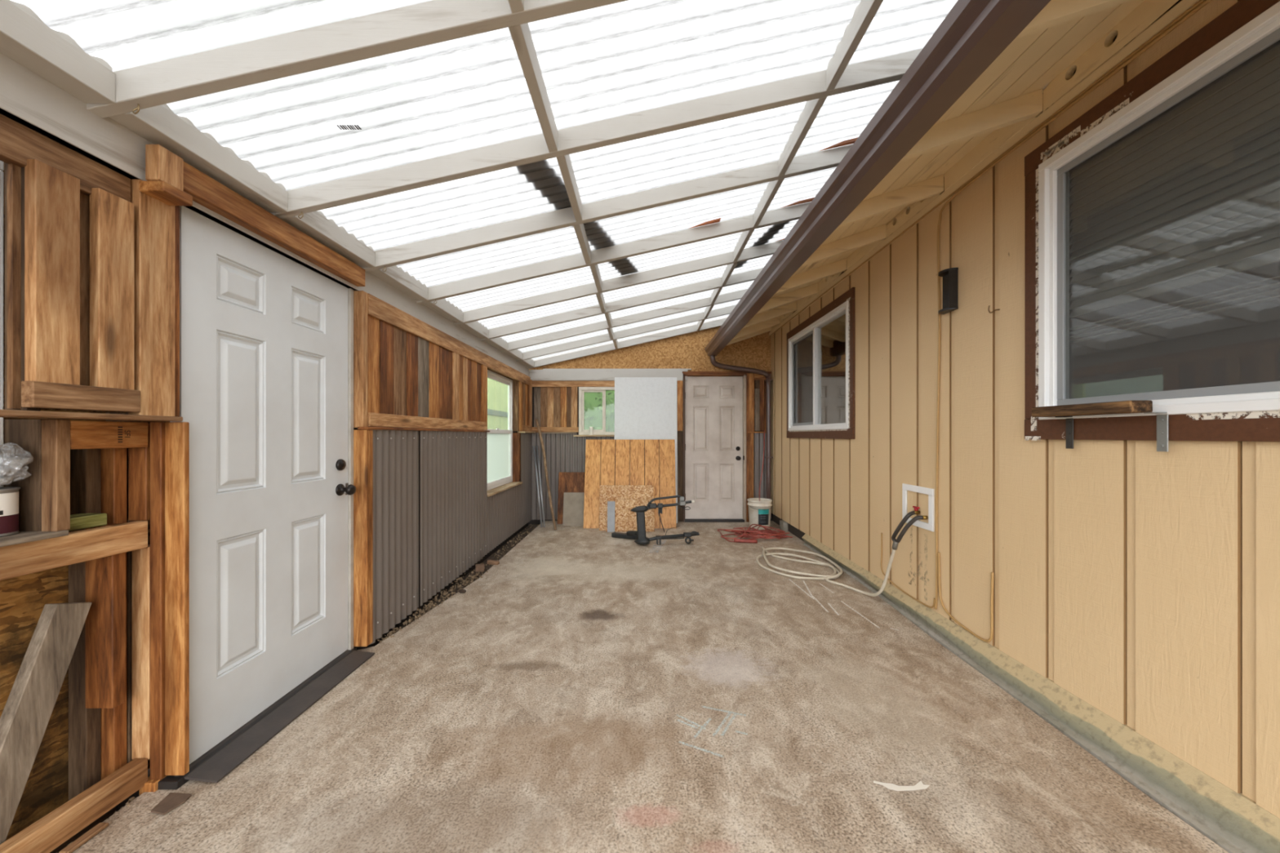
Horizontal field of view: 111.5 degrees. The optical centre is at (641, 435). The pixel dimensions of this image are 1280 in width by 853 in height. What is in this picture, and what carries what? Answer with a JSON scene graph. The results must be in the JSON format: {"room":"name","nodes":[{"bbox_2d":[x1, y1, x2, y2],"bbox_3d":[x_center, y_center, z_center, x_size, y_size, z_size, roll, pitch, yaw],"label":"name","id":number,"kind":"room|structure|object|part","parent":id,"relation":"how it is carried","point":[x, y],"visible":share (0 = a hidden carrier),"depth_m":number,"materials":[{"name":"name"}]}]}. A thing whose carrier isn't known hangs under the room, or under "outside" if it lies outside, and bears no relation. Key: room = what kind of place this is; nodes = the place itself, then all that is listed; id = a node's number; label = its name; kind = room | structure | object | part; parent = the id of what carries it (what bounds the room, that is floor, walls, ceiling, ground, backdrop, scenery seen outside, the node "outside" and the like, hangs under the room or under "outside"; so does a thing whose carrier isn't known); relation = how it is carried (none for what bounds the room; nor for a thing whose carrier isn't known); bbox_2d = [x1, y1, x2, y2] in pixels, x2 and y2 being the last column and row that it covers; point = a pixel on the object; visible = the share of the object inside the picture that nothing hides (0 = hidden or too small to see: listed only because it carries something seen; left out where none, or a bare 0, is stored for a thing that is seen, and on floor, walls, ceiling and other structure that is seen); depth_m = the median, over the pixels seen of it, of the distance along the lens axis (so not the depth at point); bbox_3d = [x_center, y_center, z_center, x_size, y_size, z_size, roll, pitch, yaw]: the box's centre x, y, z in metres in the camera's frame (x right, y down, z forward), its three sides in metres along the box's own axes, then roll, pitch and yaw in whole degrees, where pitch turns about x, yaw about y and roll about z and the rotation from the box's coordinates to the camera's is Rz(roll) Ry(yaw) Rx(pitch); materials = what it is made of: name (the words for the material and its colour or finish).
{"room":"enclosed patio","nodes":[
{"label":"enclosed patio","id":0,"kind":"room"},
{"bbox_2d":[0,52,535,852],"bbox_3d":[-1.727,0.157,1.982,0.429,2.226,8.361,0,0,1],"label":"wall","id":1,"kind":"structure","parent":0,"point":[91,205],"depth_m":1.43,"materials":[{"name":"brown wood"}]},
{"bbox_2d":[0,160,3,487],"bbox_3d":[-1.871,-0.268,0.480,0.057,1.091,1.561,0,0,0],"label":"window","id":2,"kind":"structure","parent":1,"relation":"in","point":[1,162],"depth_m":1.25,"materials":[{"name":"white plastic"}]},
{"bbox_2d":[0,486,20,537],"bbox_3d":[-1.806,0.213,1.200,0.110,0.131,0.110,0,0,0],"label":"paint can","id":3,"kind":"object","parent":1,"relation":"on","point":[9,495],"visible":1,"depth_m":1.21,"materials":[{"name":"metal"}]},
{"bbox_2d":[0,442,33,486],"bbox_3d":[-1.785,0.082,1.202,0.146,0.141,0.123,0,0,0],"label":"plastic bag","id":4,"kind":"object","parent":3,"relation":"on","point":[26,458],"visible":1,"depth_m":1.24,"materials":[{"name":"white plastic"}]},
{"bbox_3d":[-1.816,0.286,0.441,0.268,0.015,1.681,0,0,0],"label":"niche sill","id":5,"kind":"part","parent":1,"relation":"part of","materials":[{"name":"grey wood"}]},
{"bbox_2d":[0,602,91,844],"bbox_3d":[-1.773,0.860,1.240,0.038,0.706,0.303,0,0,0],"label":"plank","id":6,"kind":"object","parent":1,"relation":"on","point":[24,718],"visible":1,"depth_m":1.26,"materials":[{"name":"grey wood"}]},
{"bbox_3d":[-1.718,0.117,1.278,0.045,0.326,0.032,0,0,0],"label":"niche trim","id":7,"kind":"part","parent":1,"relation":"part of","materials":[{"name":"brown wood"}]},
{"bbox_3d":[-1.641,-0.762,0.393,0.038,0.104,1.985,0,0,0],"label":"rail","id":8,"kind":"part","parent":1,"relation":"part of","materials":[{"name":"brown wood"}]},
{"bbox_3d":[-1.719,0.341,0.451,0.038,0.091,2.102,0,0,0],"label":"rail","id":9,"kind":"part","parent":1,"relation":"part of","materials":[{"name":"beige wood"}]},
{"bbox_3d":[-1.722,1.156,0.351,0.045,0.088,2.302,0,0,0],"label":"rail","id":10,"kind":"part","parent":1,"relation":"part of","materials":[{"name":"beige wood"}]},
{"bbox_3d":[-1.609,-0.107,1.263,0.033,0.069,0.246,0,0,0],"label":"rail","id":11,"kind":"part","parent":1,"relation":"part of","materials":[{"name":"brown wood"}]},
{"bbox_3d":[-1.815,1.252,0.330,0.110,0.035,2.260,0,0,0],"label":"sill plate","id":12,"kind":"part","parent":1,"relation":"part of","materials":[{"name":"brown wood"}]},
{"bbox_2d":[66,513,106,531],"bbox_3d":[-1.788,0.274,1.357,0.085,0.038,0.135,0,0,0],"label":"wood block","id":13,"kind":"object","parent":1,"relation":"on","point":[80,521],"visible":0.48,"depth_m":1.38,"materials":[{"name":"wood"}]},
{"bbox_3d":[-1.716,-0.001,1.397,0.038,0.086,0.205,0,0,0],"label":"rail","id":14,"kind":"part","parent":1,"relation":"part of","materials":[{"name":"orange wood"}]},
{"bbox_3d":[-1.620,-0.466,1.443,0.040,0.828,0.106,0,0,0],"label":"post","id":15,"kind":"part","parent":1,"relation":"part of","materials":[{"name":"beige wood"}]},
{"bbox_3d":[-1.680,0.572,1.520,0.040,1.236,0.031,0,0,0],"label":"post","id":16,"kind":"part","parent":1,"relation":"part of","materials":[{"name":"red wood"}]},
{"bbox_3d":[-1.626,0.570,1.526,0.068,1.231,0.021,0,0,0],"label":"post","id":17,"kind":"part","parent":1,"relation":"part of","materials":[{"name":"orange wood"}]},
{"bbox_3d":[-1.635,-0.446,1.508,0.050,0.788,0.023,0,0,0],"label":"edge trim","id":18,"kind":"part","parent":1,"relation":"part of","materials":[{"name":"red wood"}]},
{"bbox_3d":[-1.680,-0.883,2.775,0.160,0.134,6.750,0,0,0],"label":"plate","id":19,"kind":"part","parent":1,"relation":"part of","materials":[{"name":"brown wood"}]},
{"bbox_2d":[158,205,356,789],"bbox_3d":[-1.627,0.198,1.974,0.146,2.064,0.949,0,0,0],"label":"door","id":20,"kind":"structure","parent":1,"relation":"in","point":[266,339],"depth_m":1.87,"materials":[{"name":"white paint"}]},
{"bbox_3d":[-1.593,0.295,2.355,0.078,0.064,0.064,0,0,0],"label":"knob","id":21,"kind":"part","parent":20,"relation":"part of","materials":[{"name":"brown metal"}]},
{"bbox_3d":[-1.601,-0.428,2.478,0.062,0.773,0.045,0,0,0],"label":"post","id":22,"kind":"part","parent":1,"relation":"part of","materials":[{"name":"beige wood"}]},
{"bbox_3d":[-1.589,0.580,2.479,0.086,1.220,0.058,0,0,0],"label":"post","id":23,"kind":"part","parent":1,"relation":"part of","materials":[{"name":"orange wood"}]},
{"bbox_3d":[-1.581,-0.090,3.453,0.038,0.080,1.895,0,0,0],"label":"rail","id":24,"kind":"part","parent":1,"relation":"part of","materials":[{"name":"beige wood"}]},
{"bbox_3d":[-1.583,-0.754,4.310,0.035,0.119,3.620,0,0,0],"label":"rail","id":25,"kind":"part","parent":1,"relation":"part of","materials":[{"name":"beige wood"}]},
{"bbox_3d":[-1.601,-0.372,4.358,0.069,0.645,0.124,0,0,0],"label":"post","id":26,"kind":"part","parent":1,"relation":"part of","materials":[{"name":"orange wood"}]},
{"bbox_2d":[487,369,512,490],"bbox_3d":[-1.670,-0.055,5.003,0.060,1.300,1.165,0,0,0],"label":"window","id":27,"kind":"structure","parent":1,"relation":"in","point":[500,442],"depth_m":5.15,"materials":[{"name":"white plastic"}]},
{"bbox_3d":[-1.670,0.247,5.000,0.004,0.545,1.020,0,0,0],"label":"frosted pane","id":28,"kind":"part","parent":27,"relation":"part of","materials":[{"name":"white glass"}]},
{"bbox_3d":[-1.683,-0.345,5.003,0.023,0.650,1.095,0,0,0],"label":"sash","id":29,"kind":"part","parent":27,"relation":"part of","materials":[{"name":"glass"}]},
{"bbox_3d":[-1.666,0.247,5.003,0.032,0.625,1.095,0,0,0],"label":"sash","id":30,"kind":"part","parent":27,"relation":"part of","materials":[{"name":"white plastic"}]},
{"bbox_3d":[-1.617,0.609,4.990,0.165,0.022,1.220,0,0,0],"label":"window sill","id":31,"kind":"part","parent":1,"relation":"part of","materials":[{"name":"brown wood"}]},
{"bbox_3d":[-1.583,-0.372,5.660,0.034,0.645,0.080,0,0,0],"label":"post","id":32,"kind":"part","parent":1,"relation":"part of","materials":[{"name":"orange wood"}]},
{"bbox_3d":[-1.581,-0.090,5.920,0.038,0.080,0.440,0,0,0],"label":"rail","id":33,"kind":"part","parent":1,"relation":"part of","materials":[{"name":"beige wood"}]},
{"bbox_2d":[0,0,957,368],"bbox_3d":[0.090,-1.382,1.914,3.620,0.889,8.652,0,0,0],"label":"ceiling","id":34,"kind":"structure","parent":0,"point":[564,180],"depth_m":1.79,"materials":[{"name":"white paint"}]},
{"bbox_2d":[132,103,139,114],"bbox_3d":[-1.468,-0.951,1.268,0.028,0.039,0.012,0,0,15],"label":"hook","id":35,"kind":"object","parent":34,"relation":"attached to","point":[137,108],"visible":1,"depth_m":1.26,"materials":[{"name":"gold metal"}]},
{"bbox_2d":[487,377,507,430],"bbox_3d":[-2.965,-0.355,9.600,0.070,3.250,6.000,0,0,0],"label":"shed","id":36,"kind":"object","parent":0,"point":[497,392],"visible":0.09,"depth_m":8.87,"materials":[{"name":"glass"}]},
{"bbox_2d":[71,520,1228,852],"bbox_3d":[0.090,1.246,2.050,3.620,0.057,8.500,0,0,0],"label":"floor","id":37,"kind":"structure","parent":0,"point":[593,691],"depth_m":1.74,"materials":[{"name":"concrete"}]},
{"bbox_2d":[58,822,108,852],"bbox_3d":[-1.675,1.212,1.310,0.030,0.012,0.100,0,0,0],"label":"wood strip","id":38,"kind":"object","parent":37,"relation":"on","point":[100,827],"visible":1,"depth_m":1.30,"materials":[{"name":"brown wood"}]},
{"bbox_2d":[151,792,191,815],"bbox_3d":[-1.556,1.214,1.437,0.084,0.006,0.082,0,0,0],"label":"shingles","id":39,"kind":"object","parent":37,"relation":"on","point":[173,800],"visible":1,"depth_m":1.44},
{"bbox_2d":[174,649,374,782],"bbox_3d":[-1.560,1.204,1.975,0.151,0.025,0.900,0,0,0],"label":"threshold","id":40,"kind":"object","parent":37,"relation":"on","point":[223,762],"visible":1,"depth_m":1.82,"materials":[{"name":"grey metal"}]},
{"bbox_2d":[115,524,539,811],"bbox_3d":[0.000,1.280,-1.000,28.000,0.001,42.000,0,0,0],"label":"soil","id":41,"kind":"object","parent":37,"relation":"on","point":[492,557],"depth_m":4.13,"materials":[{"name":"brown soil"}]},
{"bbox_2d":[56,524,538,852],"bbox_3d":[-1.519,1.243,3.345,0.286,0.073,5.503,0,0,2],"label":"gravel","id":42,"kind":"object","parent":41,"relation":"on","point":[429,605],"visible":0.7,"depth_m":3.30,"materials":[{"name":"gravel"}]},
{"bbox_2d":[475,564,484,572],"bbox_3d":[-1.456,1.192,3.919,0.077,0.060,0.071,0,0,-23],"label":"stone","id":43,"kind":"object","parent":42,"relation":"on","point":[478,567],"visible":1,"depth_m":3.89,"materials":[{"name":"brown stone"}]},
{"bbox_2d":[584,390,614,431],"bbox_3d":[0.200,-0.511,8.799,5.230,3.557,1.763,0,0,0],"label":"hedge","id":44,"kind":"object","parent":41,"relation":"on","point":[593,401],"visible":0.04,"depth_m":8.26,"materials":[{"name":"green plant"}]},
{"bbox_2d":[457,589,466,593],"bbox_3d":[-1.390,1.207,3.374,0.062,0.028,0.030,0,0,0],"label":"pine cone","id":45,"kind":"object","parent":37,"relation":"on","point":[461,591],"visible":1,"depth_m":3.36,"materials":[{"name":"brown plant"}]},
{"bbox_2d":[487,560,499,564],"bbox_3d":[-1.407,1.205,4.125,0.111,0.037,0.041,0,0,11],"label":"chip","id":46,"kind":"object","parent":37,"relation":"on","point":[489,562],"visible":1,"depth_m":4.11,"materials":[{"name":"brown wood"}]},
{"bbox_2d":[533,446,542,527],"bbox_3d":[-1.417,0.684,5.930,0.024,1.057,0.450,0,0,-27],"label":"pipe","id":47,"kind":"object","parent":37,"relation":"on","point":[534,449],"visible":1,"depth_m":5.91,"materials":[{"name":"grey metal"}]},
{"bbox_2d":[536,445,545,527],"bbox_3d":[-1.379,0.679,5.935,0.024,1.067,0.457,0,0,-26],"label":"pipe","id":48,"kind":"object","parent":37,"relation":"on","point":[537,451],"visible":1,"depth_m":5.92,"materials":[{"name":"grey metal"}]},
{"bbox_2d":[534,418,556,529],"bbox_3d":[-1.281,0.489,5.832,0.052,1.440,0.698,0,0,-35],"label":"stick","id":49,"kind":"object","parent":37,"relation":"on","point":[535,420],"visible":1,"depth_m":5.80,"materials":[{"name":"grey wood"}]},
{"bbox_2d":[557,472,585,524],"bbox_3d":[-0.930,0.869,6.045,0.460,0.701,0.130,0,0,0],"label":"board","id":50,"kind":"object","parent":37,"relation":"on","point":[567,482],"visible":0.48,"depth_m":6.07,"materials":[{"name":"red wood"}]},
{"bbox_2d":[562,492,584,525],"bbox_3d":[-0.905,1.001,5.909,0.320,0.437,0.097,0,0,0],"label":"board","id":51,"kind":"object","parent":37,"relation":"on","point":[573,502],"visible":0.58,"depth_m":5.91,"materials":[{"name":"grey wood"}]},
{"bbox_2d":[607,501,614,532],"bbox_3d":[-0.388,1.027,5.496,0.095,0.384,0.052,0,0,0],"label":"strip","id":52,"kind":"object","parent":37,"relation":"on","point":[611,504],"visible":0.98,"depth_m":5.49,"materials":[{"name":"grey metal"}]},
{"bbox_2d":[599,485,653,530],"bbox_3d":[-0.198,0.933,5.601,0.695,0.572,0.081,0,0,0],"label":"board","id":53,"kind":"object","parent":37,"relation":"on","point":[606,492],"visible":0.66,"depth_m":5.62,"materials":[{"name":"beige wood"}]},
{"bbox_2d":[583,439,675,528],"bbox_3d":[-0.158,0.639,5.838,1.215,1.162,0.276,0,0,0],"label":"panel","id":54,"kind":"object","parent":37,"relation":"on","point":[608,462],"visible":0.8,"depth_m":5.87,"materials":[{"name":"brown wood"}]},
{"bbox_2d":[605,499,654,531],"bbox_3d":[-0.148,1.020,5.528,0.613,0.398,0.056,0,0,0],"label":"board","id":55,"kind":"object","parent":37,"relation":"on","point":[625,520],"visible":0.76,"depth_m":5.52,"materials":[{"name":"beige wood"}]},
{"bbox_2d":[614,377,677,523],"bbox_3d":[0.055,0.160,6.099,0.880,2.116,0.138,0,0,0],"label":"panel","id":56,"kind":"object","parent":37,"relation":"on","point":[646,407],"visible":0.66,"depth_m":6.13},
{"bbox_2d":[611,495,699,545],"bbox_3d":[0.124,0.940,4.951,1.046,0.551,0.414,0,0,11],"label":"bicycle rack","id":57,"kind":"object","parent":37,"relation":"on","point":[639,535],"visible":1,"depth_m":4.82,"materials":[{"name":"black metal"}]},
{"bbox_3d":[0.285,0.779,4.830,0.534,0.114,0.028,0,0,0],"label":"arm","id":58,"kind":"part","parent":57,"relation":"part of","materials":[{"name":"black plastic"}]},
{"bbox_3d":[0.346,1.141,4.882,0.582,0.079,0.051,0,0,-12],"label":"arm","id":59,"kind":"part","parent":57,"relation":"part of","materials":[{"name":"black plastic"}]},
{"bbox_2d":[717,524,792,542],"bbox_3d":[1.347,1.156,5.256,0.824,0.131,0.698,0,0,0],"label":"extension cord","id":60,"kind":"object","parent":37,"relation":"on","point":[763,534],"visible":1,"depth_m":5.11,"materials":[{"name":"red plastic"}]},
{"bbox_2d":[746,497,772,529],"bbox_3d":[1.545,1.031,5.715,0.316,0.374,0.325,0,0,0],"label":"bucket","id":61,"kind":"object","parent":37,"relation":"on","point":[759,512],"visible":0.93,"depth_m":5.60,"materials":[{"name":"white plastic"}]},
{"bbox_2d":[755,540,898,596],"bbox_3d":[1.440,0.961,3.791,0.701,0.518,1.765,0,0,0],"label":"garden hose","id":62,"kind":"object","parent":37,"relation":"on","point":[895,545],"visible":1,"depth_m":3.80,"materials":[{"name":"beige rubber"}]},
{"bbox_2d":[891,511,923,542],"bbox_3d":[1.753,0.614,2.885,0.194,0.224,0.097,0,0,41],"label":"supply hose","id":63,"kind":"object","parent":62,"relation":"on","point":[909,514],"visible":0.99,"depth_m":2.88,"materials":[{"name":"grey rubber"}]},
{"bbox_2d":[528,326,773,524],"bbox_3d":[0.075,-0.281,6.190,3.650,3.103,0.180,0,0,0],"label":"wall","id":64,"kind":"structure","parent":0,"point":[555,386],"depth_m":6.19,"materials":[{"name":"brown wood"}]},
{"bbox_3d":[-1.230,-0.078,6.181,0.660,0.072,0.043,0,0,0],"label":"rail","id":65,"kind":"part","parent":64,"relation":"part of","materials":[{"name":"beige wood"}]},
{"bbox_3d":[-0.960,-0.728,6.184,1.200,0.085,0.038,0,0,0],"label":"rail","id":66,"kind":"part","parent":64,"relation":"part of","materials":[{"name":"beige wood"}]},
{"bbox_3d":[-0.958,-0.400,6.184,0.085,0.570,0.038,0,0,0],"label":"post","id":67,"kind":"part","parent":64,"relation":"part of","materials":[{"name":"beige wood"}]},
{"bbox_2d":[589,426,593,435],"bbox_3d":[-0.715,-0.060,6.155,0.060,0.115,0.060,0,0,0],"label":"cup","id":68,"kind":"object","parent":64,"relation":"on","point":[591,428],"visible":1,"depth_m":6.13,"materials":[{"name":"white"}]},
{"bbox_3d":[-0.675,0.009,6.159,0.570,0.022,0.088,0,0,0],"label":"window sill","id":69,"kind":"part","parent":64,"relation":"part of","materials":[{"name":"brown wood"}]},
{"bbox_2d":[578,386,614,435],"bbox_3d":[-0.338,-0.344,6.205,1.115,0.682,0.070,0,0,0],"label":"window","id":70,"kind":"structure","parent":64,"relation":"in","point":[582,390],"depth_m":6.17,"materials":[{"name":"plastic"}]},
{"bbox_3d":[-0.690,-0.344,6.190,0.320,0.592,0.020,0,0,0],"label":"sash","id":71,"kind":"part","parent":70,"relation":"part of","materials":[{"name":"plastic"}]},
{"bbox_3d":[0.539,0.583,6.176,0.078,1.275,0.053,0,0,0],"label":"post","id":72,"kind":"part","parent":64,"relation":"part of","materials":[{"name":"brown wood"}]},
{"bbox_3d":[0.539,-0.415,6.176,0.078,0.710,0.053,0,0,0],"label":"post","id":73,"kind":"part","parent":64,"relation":"part of","materials":[{"name":"orange wood"}]},
{"bbox_2d":[682,373,746,522],"bbox_3d":[1.024,0.180,6.156,0.888,2.100,0.128,0,0,0],"label":"door","id":74,"kind":"structure","parent":64,"relation":"in","point":[714,404],"depth_m":6.17,"materials":[{"name":"white paint"}]},
{"bbox_3d":[1.360,0.325,6.131,0.064,0.064,0.078,0,0,0],"label":"knob","id":75,"kind":"part","parent":74,"relation":"part of","materials":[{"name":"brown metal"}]},
{"bbox_3d":[1.200,-0.886,6.177,1.260,0.028,0.054,0,0,0],"label":"head rail","id":76,"kind":"part","parent":64,"relation":"part of","materials":[{"name":"red wood"}]},
{"bbox_3d":[1.485,0.175,6.164,0.030,2.090,0.078,0,0,0],"label":"post","id":77,"kind":"part","parent":64,"relation":"part of","materials":[{"name":"red wood"}]},
{"bbox_3d":[1.538,0.595,6.171,0.073,1.250,0.063,0,0,0],"label":"post","id":78,"kind":"part","parent":64,"relation":"part of","materials":[{"name":"orange wood"}]},
{"bbox_3d":[1.544,-0.460,6.171,0.083,0.820,0.063,0,0,0],"label":"post","id":79,"kind":"part","parent":64,"relation":"part of","materials":[{"name":"orange wood"}]},
{"bbox_3d":[1.708,-0.825,6.181,0.245,0.090,0.043,0,0,0],"label":"rail","id":80,"kind":"part","parent":64,"relation":"part of","materials":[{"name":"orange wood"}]},
{"bbox_2d":[759,430,764,501],"bbox_3d":[1.623,0.452,5.924,0.032,1.038,0.407,0,0,25],"label":"cord","id":81,"kind":"object","parent":64,"relation":"hanging from","point":[764,430],"visible":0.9,"depth_m":6.01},
{"bbox_2d":[770,0,1279,818],"bbox_3d":[1.864,-0.220,2.000,0.061,2.680,8.400,0,0,0],"label":"wall","id":82,"kind":"structure","parent":0,"point":[1140,580],"depth_m":2.05,"materials":[{"name":"beige paint"}]},
{"bbox_2d":[786,287,855,439],"bbox_3d":[1.849,-0.620,4.605,0.090,1.308,1.714,0,0,0],"label":"window","id":83,"kind":"structure","parent":82,"relation":"in","point":[845,303],"depth_m":4.55,"materials":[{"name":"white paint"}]},
{"bbox_3d":[1.842,-0.620,4.982,0.012,1.018,0.685,0,0,0],"label":"screen frame","id":84,"kind":"part","parent":83,"relation":"part of","materials":[{"name":"grey metal"}]},
{"bbox_2d":[705,0,1050,518],"bbox_3d":[1.355,-0.035,1.975,0.940,2.390,8.350,0,0,0],"label":"gutter","id":85,"kind":"object","parent":82,"relation":"attached to","point":[973,33],"visible":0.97,"depth_m":1.62,"materials":[{"name":"brown metal"}]},
{"bbox_2d":[880,533,935,608],"bbox_3d":[1.826,0.923,3.023,0.010,0.356,0.616,0,0,0],"label":"cable","id":86,"kind":"object","parent":82,"relation":"attached to","point":[891,581],"visible":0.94,"depth_m":3.15,"materials":[{"name":"brown plastic"}]},
{"bbox_2d":[902,483,933,531],"bbox_3d":[1.828,0.472,2.895,0.048,0.268,0.320,0,0,0],"label":"box","id":87,"kind":"object","parent":82,"relation":"attached to","point":[930,526],"visible":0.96,"depth_m":2.85,"materials":[{"name":"white plastic"}]},
{"bbox_3d":[1.821,0.486,2.895,0.024,0.025,0.052,0,0,0],"label":"valve handle","id":88,"kind":"part","parent":87,"relation":"part of","materials":[{"name":"red metal"}]},
{"bbox_2d":[937,267,958,314],"bbox_3d":[1.801,-0.852,2.585,0.064,0.240,0.120,0,0,0],"label":"wall bracket","id":89,"kind":"object","parent":82,"relation":"attached to","point":[950,276],"visible":1,"depth_m":2.53,"materials":[{"name":"black metal"}]},
{"bbox_3d":[1.800,-0.966,2.585,0.063,0.012,0.120,0,0,0],"label":"plate","id":90,"kind":"part","parent":89,"relation":"part of","materials":[{"name":"black metal"}]},
{"bbox_3d":[1.800,-0.738,2.585,0.063,0.012,0.120,0,0,0],"label":"plate","id":91,"kind":"part","parent":89,"relation":"part of","materials":[{"name":"black metal"}]},
{"bbox_3d":[1.806,-0.850,2.585,0.054,0.230,0.120,0,0,0],"label":"plate","id":92,"kind":"part","parent":89,"relation":"part of","materials":[{"name":"black metal"}]},
{"bbox_2d":[723,0,1199,348],"bbox_3d":[2.795,-1.837,1.995,3.610,1.424,8.390,0,0,0],"label":"soffit","id":93,"kind":"object","parent":82,"relation":"attached to","point":[1068,40],"depth_m":1.96,"materials":[{"name":"beige paint"}]},
{"bbox_2d":[937,551,994,642],"bbox_3d":[1.826,0.909,2.475,0.012,0.388,0.422,0,0,0],"label":"cable","id":94,"kind":"object","parent":82,"relation":"attached to","point":[990,638],"visible":1,"depth_m":2.34,"materials":[{"name":"brown plastic"}]},
{"bbox_2d":[769,0,1204,336],"bbox_3d":[1.796,-1.395,3.200,0.012,0.018,5.800,0,0,0],"label":"trim board","id":95,"kind":"object","parent":82,"relation":"attached to","point":[1200,2],"visible":1,"depth_m":1.94,"materials":[{"name":"brown plastic"}]},
{"bbox_2d":[987,305,999,313],"bbox_3d":[1.807,-0.645,2.236,0.062,0.040,0.006,0,0,0],"label":"hook","id":96,"kind":"object","parent":82,"relation":"attached to","point":[989,312],"visible":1,"depth_m":2.23,"materials":[{"name":"brown metal"}]},
{"bbox_2d":[773,514,1279,852],"bbox_3d":[1.803,1.185,2.000,0.194,0.170,8.400,0,0,0],"label":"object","id":97,"kind":"structure","parent":82,"relation":"attached to","point":[1233,821],"depth_m":1.66,"materials":[{"name":"concrete"}]},
{"bbox_2d":[934,0,1212,609],"bbox_3d":[1.798,-0.153,1.508,0.040,2.468,2.416,0,0,1],"label":"cable","id":98,"kind":"object","parent":82,"relation":"attached to","point":[1205,2],"visible":1,"depth_m":2.48,"materials":[{"name":"brown plastic"}]},
{"bbox_2d":[1024,0,1279,441],"bbox_3d":[1.889,-0.647,1.083,0.170,1.344,1.969,0,0,0],"label":"window","id":99,"kind":"structure","parent":82,"relation":"in","point":[1240,232],"depth_m":1.59,"materials":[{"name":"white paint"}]},
{"bbox_2d":[1055,416,1073,448],"bbox_3d":[1.785,-0.011,1.842,0.050,0.136,0.032,0,0,0],"label":"bracket","id":100,"kind":"object","parent":99,"relation":"attached to","point":[1069,421],"visible":1,"depth_m":1.84,"materials":[{"name":"grey metal"}]},
{"bbox_2d":[1031,400,1152,417],"bbox_3d":[1.762,-0.102,1.733,0.081,0.043,0.394,0,0,0],"label":"wood block","id":101,"kind":"object","parent":99,"relation":"attached to","point":[1130,406],"visible":0.98,"depth_m":1.66,"materials":[{"name":"brown wood"}]},
{"bbox_2d":[1143,412,1168,451],"bbox_3d":[1.785,-0.011,1.514,0.050,0.136,0.033,0,0,0],"label":"bracket","id":102,"kind":"object","parent":99,"relation":"attached to","point":[1162,420],"visible":1,"depth_m":1.51,"materials":[{"name":"silver metal"}]},
{"bbox_2d":[1069,44,1279,342],"bbox_3d":[1.954,-0.812,1.083,0.040,0.784,1.805,0,0,0],"label":"blind","id":103,"kind":"object","parent":99,"relation":"attached to","point":[1240,232],"depth_m":1.57,"materials":[{"name":"grey plastic"}]},
{"bbox_2d":[796,40,1279,424],"bbox_3d":[3.662,-0.220,2.000,3.476,2.680,8.400,0,0,0],"label":"window glass","id":104,"kind":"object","parent":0,"point":[1241,345],"depth_m":2.90,"materials":[{"name":"grey"}]}
]}

